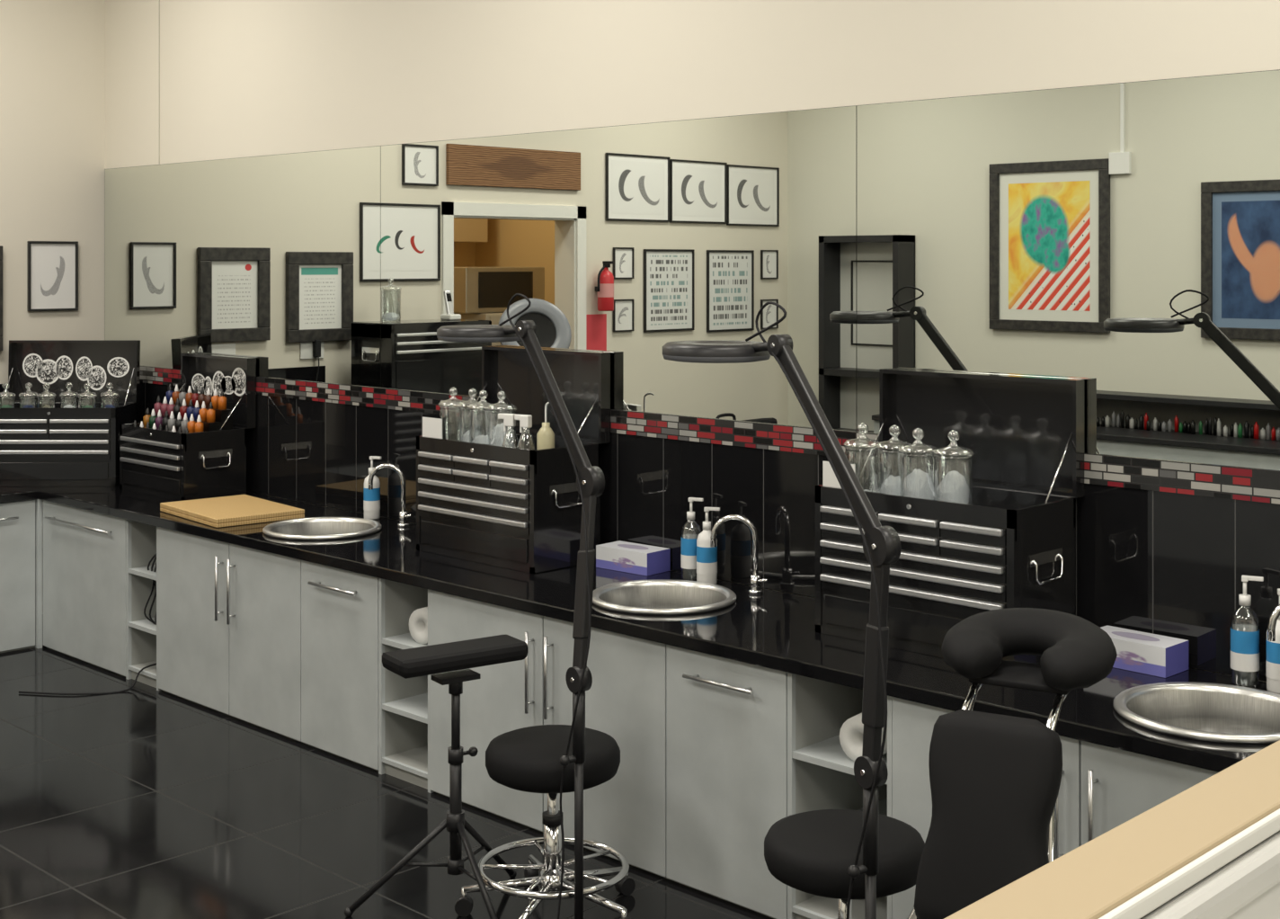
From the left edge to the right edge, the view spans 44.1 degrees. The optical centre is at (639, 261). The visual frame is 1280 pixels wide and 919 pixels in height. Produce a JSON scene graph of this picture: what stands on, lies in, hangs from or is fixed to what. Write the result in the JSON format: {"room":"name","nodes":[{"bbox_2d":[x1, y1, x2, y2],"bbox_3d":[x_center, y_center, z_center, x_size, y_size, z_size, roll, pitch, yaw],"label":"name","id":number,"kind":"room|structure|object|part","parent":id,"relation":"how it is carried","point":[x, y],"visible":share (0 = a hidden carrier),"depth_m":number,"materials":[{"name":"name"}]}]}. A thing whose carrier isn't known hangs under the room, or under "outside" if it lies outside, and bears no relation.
{"room":"tattoo studio","nodes":[
{"label":"tattoo studio","id":0,"kind":"room"},
{"bbox_2d":[0,0,105,383],"bbox_3d":[-4.984,-0.010,6.479,0.200,3.700,5.840,0,0,44],"label":"wall","id":1,"kind":"structure","parent":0,"point":[52,52],"depth_m":8.29,"materials":[{"name":"beige paint"}]},
{"bbox_2d":[0,382,8,403],"bbox_3d":[-3.372,0.858,7.985,0.012,0.465,1.408,0,0,44],"label":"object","id":2,"kind":"structure","parent":1,"relation":"attached to","point":[5,400],"depth_m":8.10,"materials":[{"name":"clear glass"}]},
{"bbox_2d":[159,0,159,164],"bbox_3d":[-2.460,-1.179,8.095,0.006,1.361,0.003,0,0,44],"label":"joint","id":3,"kind":"object","parent":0,"point":[159,0],"depth_m":8.09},
{"bbox_2d":[0,645,773,918],"bbox_3d":[-0.969,1.865,2.575,11.400,0.050,6.240,0,0,44],"label":"floor","id":4,"kind":"structure","parent":0,"point":[142,801],"depth_m":5.18,"materials":[{"name":"black tile"}]},
{"bbox_2d":[344,634,528,918],"bbox_3d":[-0.476,1.464,4.402,0.544,0.755,0.482,0,0,-34],"label":"stand","id":5,"kind":"object","parent":4,"relation":"on","point":[415,662],"visible":1,"depth_m":4.44,"materials":[{"name":"black metal"}]},
{"bbox_2d":[436,293,604,918],"bbox_3d":[-0.340,0.967,4.519,0.270,1.747,0.912,0,0,-27],"label":"lamp","id":6,"kind":"object","parent":4,"relation":"on","point":[590,480],"visible":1,"depth_m":4.29,"materials":[{"name":"dark grey painted metal"},{"name":"black plastic"}]},
{"bbox_3d":[-0.297,0.962,4.422,0.595,1.738,0.277,0,0,44],"label":"cord","id":7,"kind":"part","parent":6,"relation":"part of","materials":[{"name":"black plastic"}]},
{"bbox_2d":[454,724,635,918],"bbox_3d":[-0.229,1.595,4.472,0.509,0.490,0.533,0,0,-37],"label":"stool","id":8,"kind":"object","parent":4,"relation":"on","point":[524,759],"visible":0.91,"depth_m":4.41,"materials":[{"name":"black leather"}]},
{"bbox_2d":[0,462,1279,918],"bbox_3d":[-0.145,1.337,4.846,8.986,1.010,1.406,0,0,44],"label":"cabinets","id":9,"kind":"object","parent":4,"relation":"on","point":[724,706],"depth_m":5.08,"materials":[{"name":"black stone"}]},
{"bbox_2d":[0,339,140,486],"bbox_3d":[-2.865,0.743,7.850,0.676,0.692,0.392,0,0,0],"label":"tool chest","id":10,"kind":"object","parent":9,"relation":"on","point":[68,400],"visible":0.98,"depth_m":7.68,"materials":[{"name":"black metal"}]},
{"bbox_2d":[0,382,16,407],"bbox_3d":[-3.118,0.691,7.780,0.092,0.192,0.092,0,0,44],"label":"jar","id":11,"kind":"object","parent":10,"relation":"on","point":[13,397],"depth_m":7.77,"materials":[{"name":"green"}]},
{"bbox_2d":[18,382,38,407],"bbox_3d":[-3.018,0.691,7.810,0.092,0.192,0.092,0,0,44],"label":"jar","id":12,"kind":"object","parent":10,"relation":"on","point":[21,397],"depth_m":7.80,"materials":[{"name":"blue"}]},
{"bbox_2d":[36,382,56,407],"bbox_3d":[-2.918,0.691,7.780,0.092,0.192,0.092,0,0,44],"label":"jar","id":13,"kind":"object","parent":10,"relation":"on","point":[38,397],"depth_m":7.77,"materials":[{"name":"beige"}]},
{"bbox_2d":[59,382,79,407],"bbox_3d":[-2.818,0.691,7.810,0.092,0.192,0.092,0,0,44],"label":"jar","id":14,"kind":"object","parent":10,"relation":"on","point":[61,397],"depth_m":7.80,"materials":[{"name":"clear glass"}]},
{"bbox_3d":[-2.865,0.564,7.942,0.649,0.334,0.208,0,0,0],"label":"lid","id":15,"kind":"part","parent":10,"relation":"part of","materials":[{"name":"black metal"}]},
{"bbox_2d":[77,382,97,407],"bbox_3d":[-2.718,0.691,7.780,0.092,0.192,0.092,0,0,44],"label":"jar","id":16,"kind":"object","parent":10,"relation":"on","point":[78,397],"depth_m":7.77,"materials":[{"name":"green"}]},
{"bbox_2d":[99,382,119,407],"bbox_3d":[-2.618,0.691,7.810,0.092,0.192,0.092,0,0,44],"label":"jar","id":17,"kind":"object","parent":10,"relation":"on","point":[102,397],"depth_m":7.80,"materials":[{"name":"blue"}]},
{"bbox_2d":[119,352,256,500],"bbox_3d":[-2.156,0.770,7.505,0.626,0.637,0.391,0,0,44],"label":"tool chest","id":18,"kind":"object","parent":9,"relation":"on","point":[192,444],"visible":0.99,"depth_m":7.39,"materials":[{"name":"black metal"}]},
{"bbox_3d":[-2.088,0.626,7.574,0.599,0.349,0.199,0,0,44],"label":"lid","id":19,"kind":"part","parent":18,"relation":"part of","materials":[{"name":"black metal"}]},
{"bbox_2d":[160,494,304,527],"bbox_3d":[-1.761,1.071,6.817,0.400,0.036,0.570,0,0,-40],"label":"cardboard sheets","id":20,"kind":"object","parent":9,"relation":"on","point":[241,509],"visible":1,"depth_m":6.72,"materials":[{"name":"beige cardboard"}]},
{"bbox_2d":[262,516,382,540],"bbox_3d":[-1.288,1.162,6.421,0.474,0.180,0.474,0,0,44],"label":"sink","id":21,"kind":"object","parent":9,"relation":"in","point":[312,528],"depth_m":6.56,"materials":[{"name":"metal"}]},
{"bbox_2d":[363,455,381,519],"bbox_3d":[-1.136,0.957,6.706,0.070,0.265,0.070,0,0,-21],"label":"soap bottle","id":22,"kind":"object","parent":9,"relation":"on","point":[371,497],"visible":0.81,"depth_m":6.68,"materials":[{"name":"white plastic"}]},
{"bbox_2d":[368,462,411,526],"bbox_3d":[-1.024,0.961,6.519,0.170,0.258,0.118,0,0,44],"label":"tap","id":23,"kind":"object","parent":9,"relation":"on","point":[403,514],"depth_m":6.52,"materials":[{"name":"silver metal"}]},
{"bbox_2d":[416,346,610,573],"bbox_3d":[-0.484,0.711,5.879,0.696,0.757,0.391,0,0,44],"label":"tool chest","id":24,"kind":"object","parent":9,"relation":"on","point":[504,493],"visible":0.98,"depth_m":5.77,"materials":[{"name":"black metal"}]},
{"bbox_2d":[438,387,468,438],"bbox_3d":[-0.706,0.606,5.984,0.114,0.262,0.114,0,0,44],"label":"jar","id":25,"kind":"object","parent":24,"relation":"on","point":[441,409],"depth_m":5.96,"materials":[{"name":"clear glass"}]},
{"bbox_2d":[457,388,488,441],"bbox_3d":[-0.627,0.606,5.936,0.114,0.262,0.114,0,0,44],"label":"jar","id":26,"kind":"object","parent":24,"relation":"on","point":[465,435],"depth_m":5.91,"materials":[{"name":"clear glass"}]},
{"bbox_2d":[468,390,498,444],"bbox_3d":[-0.580,0.606,5.862,0.114,0.262,0.114,0,0,44],"label":"jar","id":27,"kind":"object","parent":24,"relation":"on","point":[474,436],"depth_m":5.84,"materials":[{"name":"clear glass"}]},
{"bbox_2d":[486,391,516,447],"bbox_3d":[-0.509,0.606,5.821,0.114,0.262,0.114,0,0,44],"label":"jar","id":28,"kind":"object","parent":24,"relation":"on","point":[502,434],"depth_m":5.79,"materials":[{"name":"clear glass"}]},
{"bbox_3d":[-0.417,0.506,5.948,0.669,0.349,0.199,0,0,44],"label":"lid","id":29,"kind":"part","parent":24,"relation":"part of","materials":[{"name":"black metal"}]},
{"bbox_2d":[595,540,670,576],"bbox_3d":[-0.025,1.050,5.609,0.240,0.079,0.125,0,0,41],"label":"glove box","id":30,"kind":"object","parent":9,"relation":"on","point":[620,555],"visible":1,"depth_m":5.56,"materials":[{"name":"blue"}]},
{"bbox_2d":[592,578,736,614],"bbox_3d":[0.074,1.162,5.110,0.474,0.180,0.474,0,0,44],"label":"sink","id":31,"kind":"object","parent":9,"relation":"in","point":[647,596],"depth_m":5.26,"materials":[{"name":"metal"}]},
{"bbox_2d":[680,497,703,580],"bbox_3d":[0.176,0.949,5.430,0.071,0.280,0.070,0,0,-19],"label":"soap bottle","id":32,"kind":"object","parent":9,"relation":"on","point":[688,540],"visible":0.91,"depth_m":5.40,"materials":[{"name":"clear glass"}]},
{"bbox_2d":[696,506,719,584],"bbox_3d":[0.226,0.959,5.346,0.070,0.260,0.070,0,0,-31],"label":"soap bottle","id":33,"kind":"object","parent":9,"relation":"on","point":[706,555],"visible":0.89,"depth_m":5.32,"materials":[{"name":"white plastic"}]},
{"bbox_2d":[710,514,768,594],"bbox_3d":[0.331,0.961,5.202,0.170,0.258,0.118,0,0,44],"label":"tap","id":34,"kind":"object","parent":9,"relation":"on","point":[755,578],"depth_m":5.20,"materials":[{"name":"silver metal"}]},
{"bbox_2d":[815,368,1084,664],"bbox_3d":[0.878,0.711,4.554,0.696,0.757,0.391,0,0,44],"label":"tool chest","id":35,"kind":"object","parent":9,"relation":"on","point":[979,477],"visible":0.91,"depth_m":4.51,"materials":[{"name":"black metal"}]},
{"bbox_2d":[843,422,882,492],"bbox_3d":[0.656,0.606,4.660,0.114,0.262,0.114,0,0,44],"label":"jar","id":36,"kind":"object","parent":35,"relation":"on","point":[848,451],"depth_m":4.63,"materials":[{"name":"clear glass"}]},
{"bbox_2d":[875,425,915,495],"bbox_3d":[0.742,0.606,4.604,0.114,0.262,0.114,0,0,44],"label":"jar","id":37,"kind":"object","parent":35,"relation":"on","point":[893,484],"depth_m":4.58,"materials":[{"name":"clear glass"}]},
{"bbox_2d":[897,427,938,499],"bbox_3d":[0.796,0.606,4.524,0.114,0.262,0.114,0,0,44],"label":"jar","id":38,"kind":"object","parent":35,"relation":"on","point":[918,483],"depth_m":4.50,"materials":[{"name":"clear glass"}]},
{"bbox_2d":[933,429,974,504],"bbox_3d":[0.885,0.606,4.465,0.114,0.262,0.114,0,0,44],"label":"jar","id":39,"kind":"object","parent":35,"relation":"on","point":[954,486],"depth_m":4.44,"materials":[{"name":"clear glass"}]},
{"bbox_3d":[0.945,0.506,4.623,0.669,0.349,0.199,0,0,44],"label":"lid","id":40,"kind":"part","parent":35,"relation":"part of","materials":[{"name":"black metal"}]},
{"bbox_2d":[1100,625,1188,677],"bbox_3d":[1.337,1.050,4.270,0.125,0.079,0.240,0,0,-44],"label":"glove box","id":41,"kind":"object","parent":9,"relation":"on","point":[1155,654],"visible":0.89,"depth_m":4.20,"materials":[{"name":"blue"}]},
{"bbox_2d":[1113,681,1279,744],"bbox_3d":[1.386,1.162,3.806,0.474,0.180,0.474,0,0,44],"label":"sink","id":42,"kind":"object","parent":9,"relation":"in","point":[1193,712],"depth_m":3.97,"materials":[{"name":"metal"}]},
{"bbox_2d":[1230,575,1263,687],"bbox_3d":[1.560,0.949,4.078,0.071,0.280,0.070,0,0,-19],"label":"soap bottle","id":43,"kind":"object","parent":9,"relation":"on","point":[1244,635],"visible":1,"depth_m":4.05,"materials":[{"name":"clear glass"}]},
{"bbox_2d":[1266,587,1279,693],"bbox_3d":[1.624,0.959,4.008,0.070,0.260,0.070,0,0,-31],"label":"soap bottle","id":44,"kind":"object","parent":9,"relation":"on","point":[1273,647],"visible":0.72,"depth_m":3.99,"materials":[{"name":"white plastic"}]},
{"bbox_2d":[1267,604,1279,640],"bbox_3d":[1.657,0.961,3.912,0.170,0.258,0.118,0,0,44],"label":"tap","id":45,"kind":"object","parent":9,"relation":"on","point":[1272,622],"depth_m":3.92,"materials":[{"name":"silver metal"}]},
{"bbox_2d":[662,301,901,918],"bbox_3d":[0.328,0.968,3.692,0.269,1.744,0.830,0,0,-30],"label":"lamp","id":46,"kind":"object","parent":4,"relation":"on","point":[882,547],"visible":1,"depth_m":3.44,"materials":[{"name":"dark grey painted metal"},{"name":"black plastic"}]},
{"bbox_3d":[0.389,0.964,3.605,0.544,1.736,0.243,0,0,44],"label":"cord","id":47,"kind":"part","parent":46,"relation":"part of","materials":[{"name":"black plastic"}]},
{"bbox_2d":[764,808,924,918],"bbox_3d":[0.501,1.590,3.727,0.509,0.500,0.533,0,0,-23],"label":"stool","id":48,"kind":"object","parent":4,"relation":"on","point":[813,852],"visible":0.88,"depth_m":3.62,"materials":[{"name":"black leather"}]},
{"bbox_2d":[907,607,1117,918],"bbox_3d":[0.613,1.286,2.913,0.388,1.106,1.068,0,0,29],"label":"chair","id":49,"kind":"object","parent":4,"relation":"on","point":[995,779],"visible":0.95,"depth_m":3.00,"materials":[{"name":"black leather"}]},
{"bbox_3d":[0.576,1.340,2.846,0.388,0.998,0.915,0,0,29],"label":"frame","id":50,"kind":"part","parent":49,"relation":"part of","materials":[{"name":"silver metal"}]},
{"bbox_2d":[105,0,1279,682],"bbox_3d":[1.136,-0.010,4.740,11.400,3.700,0.200,0,0,44],"label":"wall","id":51,"kind":"structure","parent":0,"point":[239,78],"depth_m":5.94,"materials":[{"name":"beige paint"}]},
{"bbox_2d":[110,69,1279,168],"bbox_3d":[0.571,0.026,5.148,9.620,1.047,0.002,0,0,44],"label":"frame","id":52,"kind":"object","parent":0,"point":[1277,69],"depth_m":5.22,"materials":[{"name":"silver metal"}]},
{"bbox_2d":[943,739,1279,918],"bbox_3d":[-0.082,1.290,0.819,0.740,1.100,4.540,0,0,44],"label":"wall","id":53,"kind":"structure","parent":0,"point":[1211,849],"depth_m":1.98,"materials":[{"name":"white paint"}]},
{"bbox_3d":[-5.936,-0.010,7.293,2.300,3.700,3.400,0,0,44],"label":"wall","id":54,"kind":"structure","parent":0,"visible":0},
{"bbox_2d":[0,240,78,351],"bbox_3d":[-3.442,-0.471,4.870,4.251,2.759,5.678,0,0,44],"label":"frames","id":55,"kind":"object","parent":54,"relation":"attached to","point":[52,265],"visible":1,"depth_m":8.28,"materials":[{"name":"black"}]},
{"bbox_2d":[104,70,1279,681],"bbox_3d":[0.559,0.297,5.150,9.600,1.585,0.016,0,0,44],"label":"wall mirror","id":56,"kind":"object","parent":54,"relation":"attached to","point":[1123,240],"visible":0.78,"depth_m":5.23,"materials":[{"name":"white mirror"}]},
{"bbox_2d":[104,70,1279,471],"bbox_3d":[0.565,0.022,5.148,9.585,1.035,0.006,0,0,44],"label":"mirror glass","id":57,"kind":"object","parent":56,"relation":"on","point":[1123,240],"depth_m":5.22,"materials":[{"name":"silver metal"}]}
]}

